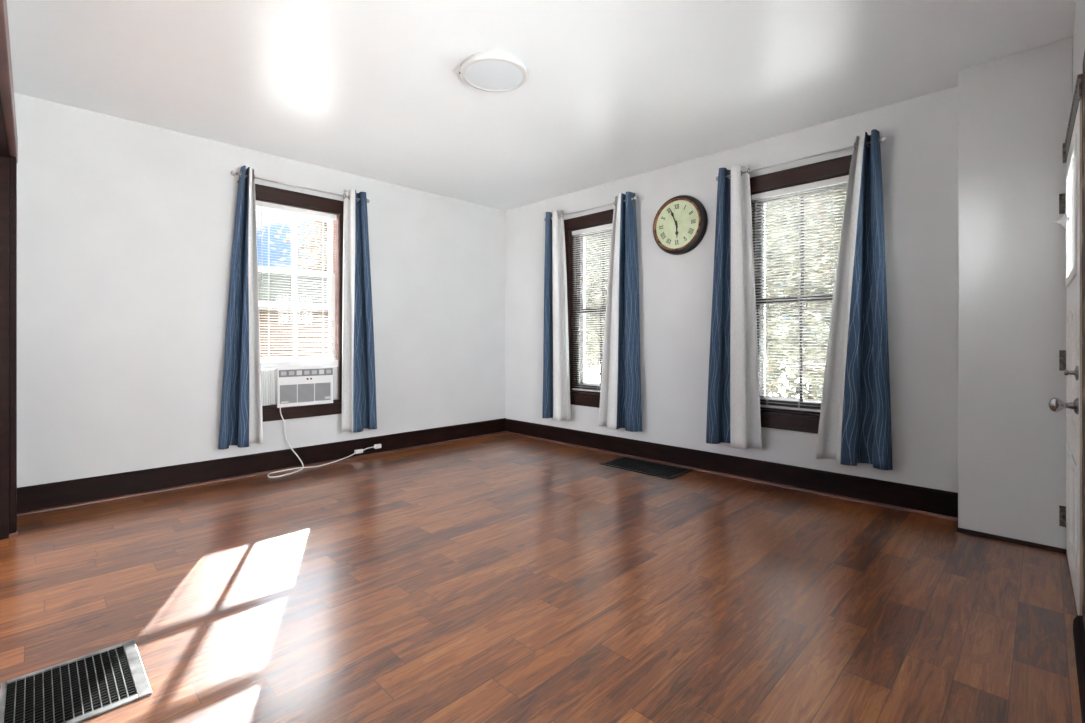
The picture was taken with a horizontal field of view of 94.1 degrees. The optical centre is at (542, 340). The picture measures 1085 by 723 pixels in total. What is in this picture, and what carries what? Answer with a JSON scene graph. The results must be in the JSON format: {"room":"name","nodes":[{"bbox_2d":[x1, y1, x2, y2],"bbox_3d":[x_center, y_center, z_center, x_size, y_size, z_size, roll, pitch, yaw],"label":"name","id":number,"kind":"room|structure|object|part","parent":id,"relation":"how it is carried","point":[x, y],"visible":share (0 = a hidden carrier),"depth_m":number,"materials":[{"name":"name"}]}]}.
{"room":"empty living room","nodes":[
{"label":"empty living room","id":0,"kind":"room"},
{"bbox_2d":[14,92,504,487],"bbox_3d":[-1.825,-0.220,4.393,0.140,2.500,3.850,0,0,45],"label":"wall","id":1,"kind":"structure","parent":0,"point":[125,228],"depth_m":3.52,"materials":[{"name":"paint"}]},
{"bbox_2d":[17,431,504,515],"bbox_3d":[-1.757,1.022,4.325,0.016,0.016,3.850,0,0,45],"label":"trim","id":2,"kind":"structure","parent":1,"relation":"attached to","point":[413,447],"depth_m":3.69,"materials":[{"name":"red wood"}]},
{"bbox_2d":[17,418,505,512],"bbox_3d":[-1.769,0.950,4.337,0.019,0.160,3.850,0,0,45],"label":"baseboard","id":3,"kind":"structure","parent":1,"relation":"attached to","point":[34,497],"depth_m":3.71,"materials":[{"name":"brown wood"}]},
{"bbox_2d":[237,180,343,421],"bbox_3d":[-2.040,-0.290,4.169,0.201,1.836,0.880,0,0,45],"label":"window","id":4,"kind":"structure","parent":1,"relation":"in","point":[263,193],"depth_m":4.27,"materials":[{"name":"brown wood"}]},
{"bbox_3d":[-2.072,-0.685,4.202,0.030,0.816,0.656,0,0,45],"label":"sash","id":5,"kind":"part","parent":4,"relation":"part of","materials":[{"name":"white paint"}]},
{"bbox_2d":[256,200,336,360],"bbox_3d":[-2.010,-0.466,4.139,0.041,1.251,0.644,0,0,45],"label":"window blind","id":6,"kind":"object","parent":4,"relation":"attached to","point":[261,204],"visible":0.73,"depth_m":4.13,"materials":[{"name":"white plastic"}]},
{"bbox_3d":[-2.164,-0.451,3.993,0.026,1.201,0.002,0,0,45],"label":"ladder cord","id":7,"kind":"part","parent":6,"relation":"part of","materials":[{"name":"white plastic"}]},
{"bbox_3d":[-2.014,-0.451,4.144,0.026,1.201,0.002,0,0,45],"label":"ladder cord","id":8,"kind":"part","parent":6,"relation":"part of","materials":[{"name":"white plastic"}]},
{"bbox_3d":[-2.014,0.153,4.144,0.024,0.014,0.638,0,0,45],"label":"rail","id":9,"kind":"part","parent":6,"relation":"part of","materials":[{"name":"white plastic"}]},
{"bbox_3d":[-1.865,-0.451,4.294,0.026,1.201,0.002,0,0,45],"label":"ladder cord","id":10,"kind":"part","parent":6,"relation":"part of","materials":[{"name":"white plastic"}]},
{"bbox_3d":[-2.047,-0.184,4.177,0.030,0.806,0.656,0,0,45],"label":"sash","id":11,"kind":"part","parent":4,"relation":"part of","materials":[{"name":"white paint"}]},
{"bbox_2d":[261,360,380,477],"bbox_3d":[-1.919,0.597,4.307,0.569,0.866,1.044,0,0,45],"label":"air conditioner","id":12,"kind":"object","parent":4,"relation":"in","point":[284,383],"visible":0.97,"depth_m":4.08,"materials":[{"name":"white plastic"}]},
{"bbox_3d":[-2.184,0.364,3.956,0.027,0.278,0.173,0,0,45],"label":"panel","id":13,"kind":"part","parent":12,"relation":"part of","materials":[{"name":"white plastic"}]},
{"bbox_2d":[280,384,296,403],"bbox_3d":[-2.024,0.423,4.023,0.003,0.146,0.127,0,0,45],"label":"grille","id":14,"kind":"object","parent":12,"relation":"attached to","point":[288,392],"depth_m":4.02,"materials":[{"name":"grey plastic"}]},
{"bbox_2d":[298,383,313,401],"bbox_3d":[-1.929,0.423,4.119,0.003,0.146,0.127,0,0,45],"label":"grille","id":15,"kind":"object","parent":12,"relation":"attached to","point":[305,390],"depth_m":4.11,"materials":[{"name":"grey plastic"}]},
{"bbox_3d":[-1.889,0.771,4.144,0.150,0.517,0.754,0,0,31],"label":"power cord","id":16,"kind":"part","parent":12,"relation":"part of","materials":[{"name":"white plastic"}]},
{"bbox_2d":[315,383,330,400],"bbox_3d":[-1.831,0.423,4.212,0.008,0.146,0.127,0,0,45],"label":"grille","id":17,"kind":"object","parent":12,"relation":"attached to","point":[322,390],"depth_m":4.21,"materials":[{"name":"grey plastic"}]},
{"bbox_3d":[-1.795,0.364,4.348,0.027,0.278,0.080,0,0,45],"label":"panel","id":18,"kind":"part","parent":12,"relation":"part of","materials":[{"name":"white plastic"}]},
{"bbox_2d":[231,170,369,202],"bbox_3d":[-1.933,-1.232,4.102,0.119,0.060,1.067,0,0,45],"label":"curtain rod","id":19,"kind":"object","parent":1,"relation":"attached to","point":[233,173],"visible":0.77,"depth_m":3.99,"materials":[{"name":"grey metal"}]},
{"bbox_2d":[218,165,262,449],"bbox_3d":[-2.237,-0.255,3.738,0.120,2.074,0.286,0,0,45],"label":"curtain","id":20,"kind":"object","parent":19,"relation":"hanging from","point":[241,418],"visible":1,"depth_m":3.74,"materials":[{"name":"blue fabric"}]},
{"bbox_2d":[341,189,376,432],"bbox_3d":[-1.594,-0.255,4.385,0.114,2.074,0.327,0,0,45],"label":"curtain","id":21,"kind":"object","parent":19,"relation":"hanging from","point":[359,412],"visible":1,"depth_m":4.35,"materials":[{"name":"blue fabric"}]},
{"bbox_2d":[0,433,1081,722],"bbox_3d":[-0.208,1.090,2.787,4.700,0.120,4.130,0,0,45],"label":"floor","id":22,"kind":"structure","parent":0,"point":[504,577],"depth_m":2.00,"materials":[{"name":"laminate"}]},
{"bbox_2d":[0,639,151,722],"bbox_3d":[-1.381,1.026,1.494,0.372,0.007,0.312,0,0,45],"label":"floor vent","id":23,"kind":"object","parent":22,"relation":"in","point":[77,690],"visible":1,"depth_m":1.49,"materials":[{"name":"silver"}]},
{"bbox_2d":[599,456,692,478],"bbox_3d":[0.838,1.027,4.120,0.665,0.006,0.360,0,0,45],"label":"floor vent","id":24,"kind":"object","parent":22,"relation":"in","point":[627,463],"visible":1,"depth_m":4.09,"materials":[{"name":"black"}]},
{"bbox_2d":[7,0,1075,210],"bbox_3d":[-0.208,-1.530,2.787,4.700,0.120,4.130,0,0,45],"label":"ceiling","id":25,"kind":"structure","parent":0,"point":[613,90],"depth_m":2.74,"materials":[{"name":"paint"}]},
{"bbox_2d":[459,51,527,91],"bbox_3d":[-0.261,-1.448,2.726,0.362,0.045,0.362,0,0,45],"label":"ceiling light","id":26,"kind":"object","parent":25,"relation":"attached to","point":[489,71],"visible":1,"depth_m":2.68,"materials":[{"name":"grey plastic"}]},
{"bbox_3d":[-0.261,-1.460,2.726,0.336,0.020,0.336,0,0,45],"label":"plate","id":27,"kind":"part","parent":26,"relation":"part of","materials":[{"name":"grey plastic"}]},
{"bbox_2d":[465,60,522,89],"bbox_3d":[-0.261,-1.438,2.726,0.312,0.025,0.312,0,0,45],"label":"diffuser","id":28,"kind":"object","parent":26,"relation":"attached to","point":[479,74],"depth_m":2.71,"materials":[{"name":"white"}]},
{"bbox_2d":[505,86,957,492],"bbox_3d":[1.148,-0.220,4.252,4.560,2.500,0.140,0,0,45],"label":"wall","id":29,"kind":"structure","parent":0,"point":[919,152],"depth_m":3.58,"materials":[{"name":"paint"}]},
{"bbox_2d":[564,209,613,407],"bbox_3d":[0.558,-0.290,4.830,0.883,1.836,0.201,0,0,45],"label":"window","id":30,"kind":"structure","parent":29,"relation":"in","point":[604,217],"depth_m":5.02,"materials":[{"name":"brown wood"}]},
{"bbox_3d":[0.621,-0.300,4.893,0.659,1.610,0.023,0,0,45],"label":"storm frame","id":31,"kind":"part","parent":30,"relation":"part of","materials":[{"name":"white paint"}]},
{"bbox_3d":[0.565,0.090,4.838,0.659,0.806,0.030,0,0,45],"label":"sash","id":32,"kind":"part","parent":30,"relation":"part of","materials":[{"name":"grey paint"}]},
{"bbox_2d":[572,223,611,391],"bbox_3d":[0.528,-0.303,4.800,0.647,1.576,0.041,0,0,45],"label":"window blind","id":33,"kind":"object","parent":30,"relation":"attached to","point":[604,228],"visible":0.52,"depth_m":4.88,"materials":[{"name":"white plastic"}]},
{"bbox_3d":[0.381,-0.288,4.955,0.002,1.526,0.026,0,0,45],"label":"ladder cord","id":34,"kind":"part","parent":33,"relation":"part of","materials":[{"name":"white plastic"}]},
{"bbox_3d":[0.532,0.478,4.804,0.641,0.014,0.024,0,0,45],"label":"rail","id":35,"kind":"part","parent":33,"relation":"part of","materials":[{"name":"white plastic"}]},
{"bbox_3d":[0.590,-0.685,4.862,0.659,0.816,0.030,0,0,45],"label":"sash","id":36,"kind":"part","parent":30,"relation":"part of","materials":[{"name":"grey paint"}]},
{"bbox_2d":[544,196,637,220],"bbox_3d":[0.449,-1.232,4.764,1.117,0.060,0.119,0,0,45],"label":"curtain rod","id":37,"kind":"object","parent":29,"relation":"attached to","point":[635,197],"visible":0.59,"depth_m":4.67,"materials":[{"name":"grey metal"}]},
{"bbox_2d":[542,210,570,421],"bbox_3d":[0.149,-0.255,5.005,0.346,2.074,0.113,0,0,45],"label":"curtain","id":38,"kind":"object","parent":37,"relation":"hanging from","point":[556,376],"visible":1,"depth_m":4.99,"materials":[{"name":"blue fabric"}]},
{"bbox_2d":[598,191,641,431],"bbox_3d":[0.684,-0.255,4.473,0.430,2.074,0.114,0,0,45],"label":"curtain","id":39,"kind":"object","parent":37,"relation":"hanging from","point":[620,406],"visible":1,"depth_m":4.44,"materials":[{"name":"blue fabric"}]},
{"bbox_2d":[653,195,707,254],"bbox_3d":[1.112,-0.950,4.134,0.482,0.482,0.078,0,0,45],"label":"wall clock","id":40,"kind":"object","parent":29,"relation":"attached to","point":[680,224],"visible":1,"depth_m":4.09,"materials":[{"name":"black"}]},
{"bbox_2d":[505,419,957,517],"bbox_3d":[0.990,0.953,4.297,3.990,0.155,0.019,0,0,45],"label":"baseboard","id":41,"kind":"structure","parent":29,"relation":"attached to","point":[937,501],"depth_m":3.65,"materials":[{"name":"brown wood"}]},
{"bbox_2d":[505,431,957,520],"bbox_3d":[0.977,1.022,4.285,3.990,0.016,0.016,0,0,45],"label":"trim","id":42,"kind":"structure","parent":29,"relation":"attached to","point":[559,442],"depth_m":3.64,"materials":[{"name":"red wood"}]},
{"bbox_2d":[750,154,851,433],"bbox_3d":[1.826,-0.290,3.571,0.890,1.836,0.201,0,0,45],"label":"window","id":43,"kind":"structure","parent":29,"relation":"in","point":[840,166],"depth_m":3.58,"materials":[{"name":"brown wood"}]},
{"bbox_3d":[1.888,-0.300,3.634,0.666,1.610,0.023,0,0,45],"label":"storm frame","id":44,"kind":"part","parent":43,"relation":"part of","materials":[{"name":"white paint"}]},
{"bbox_3d":[1.833,0.090,3.579,0.666,0.806,0.030,0,0,45],"label":"sash","id":45,"kind":"part","parent":43,"relation":"part of","materials":[{"name":"grey paint"}]},
{"bbox_2d":[752,175,848,411],"bbox_3d":[1.795,-0.303,3.541,0.654,1.576,0.041,0,0,45],"label":"window blind","id":46,"kind":"object","parent":43,"relation":"attached to","point":[764,196],"visible":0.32,"depth_m":3.56,"materials":[{"name":"white plastic"}]},
{"bbox_3d":[1.646,-0.288,3.698,0.002,1.526,0.026,0,0,45],"label":"ladder cord","id":47,"kind":"part","parent":46,"relation":"part of","materials":[{"name":"white plastic"}]},
{"bbox_3d":[1.800,0.478,3.545,0.648,0.014,0.024,0,0,45],"label":"rail","id":48,"kind":"part","parent":46,"relation":"part of","materials":[{"name":"white plastic"}]},
{"bbox_3d":[1.800,-0.288,3.545,0.002,1.526,0.026,0,0,45],"label":"ladder cord","id":49,"kind":"part","parent":46,"relation":"part of","materials":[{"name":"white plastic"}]},
{"bbox_3d":[1.858,-0.685,3.604,0.666,0.816,0.030,0,0,45],"label":"sash","id":50,"kind":"part","parent":43,"relation":"part of","materials":[{"name":"grey paint"}]},
{"bbox_3d":[1.770,-0.349,3.516,0.890,1.718,0.028,0,0,45],"label":"casing","id":51,"kind":"part","parent":43,"relation":"part of","materials":[{"name":"brown wood"}]},
{"bbox_2d":[716,136,885,180],"bbox_3d":[1.735,-1.232,3.487,1.082,0.060,0.119,0,0,45],"label":"curtain rod","id":52,"kind":"object","parent":29,"relation":"attached to","point":[882,139],"visible":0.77,"depth_m":3.38,"materials":[{"name":"grey metal"}]},
{"bbox_2d":[706,164,761,450],"bbox_3d":[1.422,-0.255,3.740,0.423,2.074,0.119,0,0,45],"label":"curtain","id":53,"kind":"object","parent":52,"relation":"hanging from","point":[733,402],"visible":1,"depth_m":3.71,"materials":[{"name":"blue fabric"}]},
{"bbox_3d":[1.706,-1.232,3.458,1.000,0.013,0.013,0,0,45],"label":"rod","id":54,"kind":"part","parent":52,"relation":"part of","materials":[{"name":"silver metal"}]},
{"bbox_2d":[815,129,892,469],"bbox_3d":[1.968,-0.255,3.198,0.419,2.074,0.119,0,0,45],"label":"curtain","id":55,"kind":"object","parent":52,"relation":"hanging from","point":[855,419],"visible":0.99,"depth_m":3.17,"materials":[{"name":"blue fabric"}]},
{"bbox_2d":[958,37,1072,548],"bbox_3d":[2.484,-0.220,2.666,0.430,2.500,0.227,0,0,45],"label":"wall","id":56,"kind":"structure","parent":0,"point":[1014,110],"depth_m":2.58,"materials":[{"name":"paint"}]},
{"bbox_2d":[956,527,1066,553],"bbox_3d":[2.397,1.020,2.582,0.435,0.020,0.016,0,0,45],"label":"trim","id":57,"kind":"structure","parent":56,"relation":"attached to","point":[962,530],"depth_m":2.57,"materials":[{"name":"brown wood"}]},
{"bbox_2d":[1073,0,1084,94],"bbox_3d":[1.410,-0.220,1.180,0.140,2.500,3.850,0,0,45],"label":"wall","id":58,"kind":"structure","parent":0,"point":[1079,22],"depth_m":2.04,"materials":[{"name":"paint"}]},
{"bbox_2d":[1048,51,1084,626],"bbox_3d":[2.155,0.020,1.992,0.227,2.020,1.193,0,0,45],"label":"door","id":59,"kind":"structure","parent":58,"relation":"in","point":[1071,202],"depth_m":1.91,"materials":[{"name":"white paint"}]},
{"bbox_3d":[1.946,0.240,1.887,0.078,0.062,0.062,0,0,45],"label":"knob","id":60,"kind":"part","parent":59,"relation":"part of","materials":[{"name":"silver metal"}]},
{"bbox_3d":[2.345,0.110,2.250,0.007,0.480,0.255,0,0,44],"label":"panel moulding","id":61,"kind":"part","parent":59,"relation":"part of","materials":[{"name":"white paint"}]},
{"bbox_3d":[2.345,0.665,2.250,0.007,0.390,0.255,0,0,44],"label":"panel moulding","id":62,"kind":"part","parent":59,"relation":"part of","materials":[{"name":"white paint"}]},
{"bbox_3d":[2.232,-0.515,2.120,0.028,0.530,0.618,0,0,44],"label":"lite frame","id":63,"kind":"part","parent":59,"relation":"part of","materials":[{"name":"white paint"}]},
{"bbox_3d":[2.106,0.110,2.002,0.007,0.480,0.253,0,0,44],"label":"panel moulding","id":64,"kind":"part","parent":59,"relation":"part of","materials":[{"name":"white paint"}]},
{"bbox_3d":[2.106,0.665,2.002,0.007,0.390,0.253,0,0,44],"label":"panel moulding","id":65,"kind":"part","parent":59,"relation":"part of","materials":[{"name":"white paint"}]},
{"bbox_3d":[2.248,-0.915,2.107,0.066,0.090,0.863,0,0,44],"label":"head casing","id":66,"kind":"part","parent":59,"relation":"part of","materials":[{"name":"wood"}]},
{"bbox_3d":[1.860,0.020,1.663,0.102,2.020,0.308,0,0,45],"label":"casing","id":67,"kind":"part","parent":59,"relation":"part of","materials":[{"name":"brown paint"}]},
{"bbox_2d":[1073,615,1084,722],"bbox_3d":[0.953,1.002,0.838,0.026,0.055,2.720,0,0,45],"label":"trim","id":68,"kind":"structure","parent":58,"relation":"attached to","point":[1078,622],"depth_m":1.59,"materials":[{"name":"brown wood"}]},
{"bbox_3d":[-1.613,-0.220,1.371,4.700,2.500,0.140,0,0,45],"label":"wall","id":69,"kind":"structure","parent":0,"visible":0},
{"bbox_2d":[0,0,18,539],"bbox_3d":[-2.138,-0.035,1.911,2.235,2.130,0.186,0,0,45],"label":"door frame","id":70,"kind":"structure","parent":69,"relation":"in","point":[9,528],"depth_m":2.63,"materials":[{"name":"brown wood"}]},
{"bbox_3d":[-2.085,-1.035,1.961,2.230,0.130,0.032,0,0,45],"label":"head casing","id":71,"kind":"part","parent":70,"relation":"part of","materials":[{"name":"red wood"}]},
{"bbox_3d":[-2.087,0.030,1.959,2.220,2.000,0.028,0,0,45],"label":"casing","id":72,"kind":"part","parent":70,"relation":"part of","materials":[{"name":"brown wood"}]},
{"label":"outside","id":73,"kind":"structure","parent":0,"visible":0},
{"bbox_2d":[585,356,807,398],"bbox_3d":[-0.469,1.680,19.852,100.000,0.100,100.000,0,0,45],"label":"ground","id":74,"kind":"structure","parent":73,"point":[596,368],"depth_m":21.38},
{"bbox_2d":[258,217,326,272],"bbox_3d":[-8.929,-2.801,24.976,7.359,8.869,7.336,0,0,6],"label":"tree","id":75,"kind":"object","parent":74,"relation":"on","point":[317,222],"visible":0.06,"depth_m":23.36,"materials":[{"name":"green plant"}]},
{"bbox_2d":[258,271,328,369],"bbox_3d":[-7.930,-0.305,17.114,3.570,3.870,13.000,0,0,45],"label":"garage","id":76,"kind":"structure","parent":74,"relation":"on","point":[263,326],"depth_m":15.65,"materials":[{"name":"beige"}]},
{"bbox_2d":[585,241,600,376],"bbox_3d":[1.030,-2.316,19.087,5.531,7.900,5.464,0,0,-4],"label":"tree","id":77,"kind":"object","parent":74,"relation":"on","point":[588,241],"visible":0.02,"depth_m":18.92,"materials":[{"name":"green plant"}]},
{"bbox_2d":[585,233,610,373],"bbox_3d":[1.992,-1.604,13.237,4.284,6.478,4.231,0,0,-21],"label":"tree","id":78,"kind":"object","parent":74,"relation":"on","point":[594,348],"visible":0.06,"depth_m":12.77,"materials":[{"name":"green plant"}]},
{"bbox_2d":[765,372,776,395],"bbox_3d":[3.419,0.868,8.912,1.385,1.510,1.395,0,0,33],"label":"shrub","id":79,"kind":"object","parent":74,"relation":"on","point":[772,391],"visible":0.02,"depth_m":8.50,"materials":[{"name":"green plant"}]},
{"bbox_2d":[765,195,844,392],"bbox_3d":[7.350,-2.586,15.857,6.272,8.506,7.096,0,0,17],"label":"tree","id":80,"kind":"object","parent":74,"relation":"on","point":[771,384],"visible":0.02,"depth_m":15.98,"materials":[{"name":"green plant"}]},
{"bbox_2d":[765,188,846,399],"bbox_3d":[5.693,-1.460,10.138,4.027,6.194,4.440,0,0,-1],"label":"window view","id":81,"kind":"object","parent":74,"relation":"on","point":[807,376],"visible":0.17,"depth_m":9.67,"materials":[{"name":"green plant"}]},
{"bbox_2d":[803,366,823,399],"bbox_3d":[4.762,0.903,7.787,1.367,1.495,1.491,0,0,8],"label":"shrub","id":82,"kind":"object","parent":74,"relation":"on","point":[820,389],"visible":0.02,"depth_m":7.86,"materials":[{"name":"green plant"}]}
]}

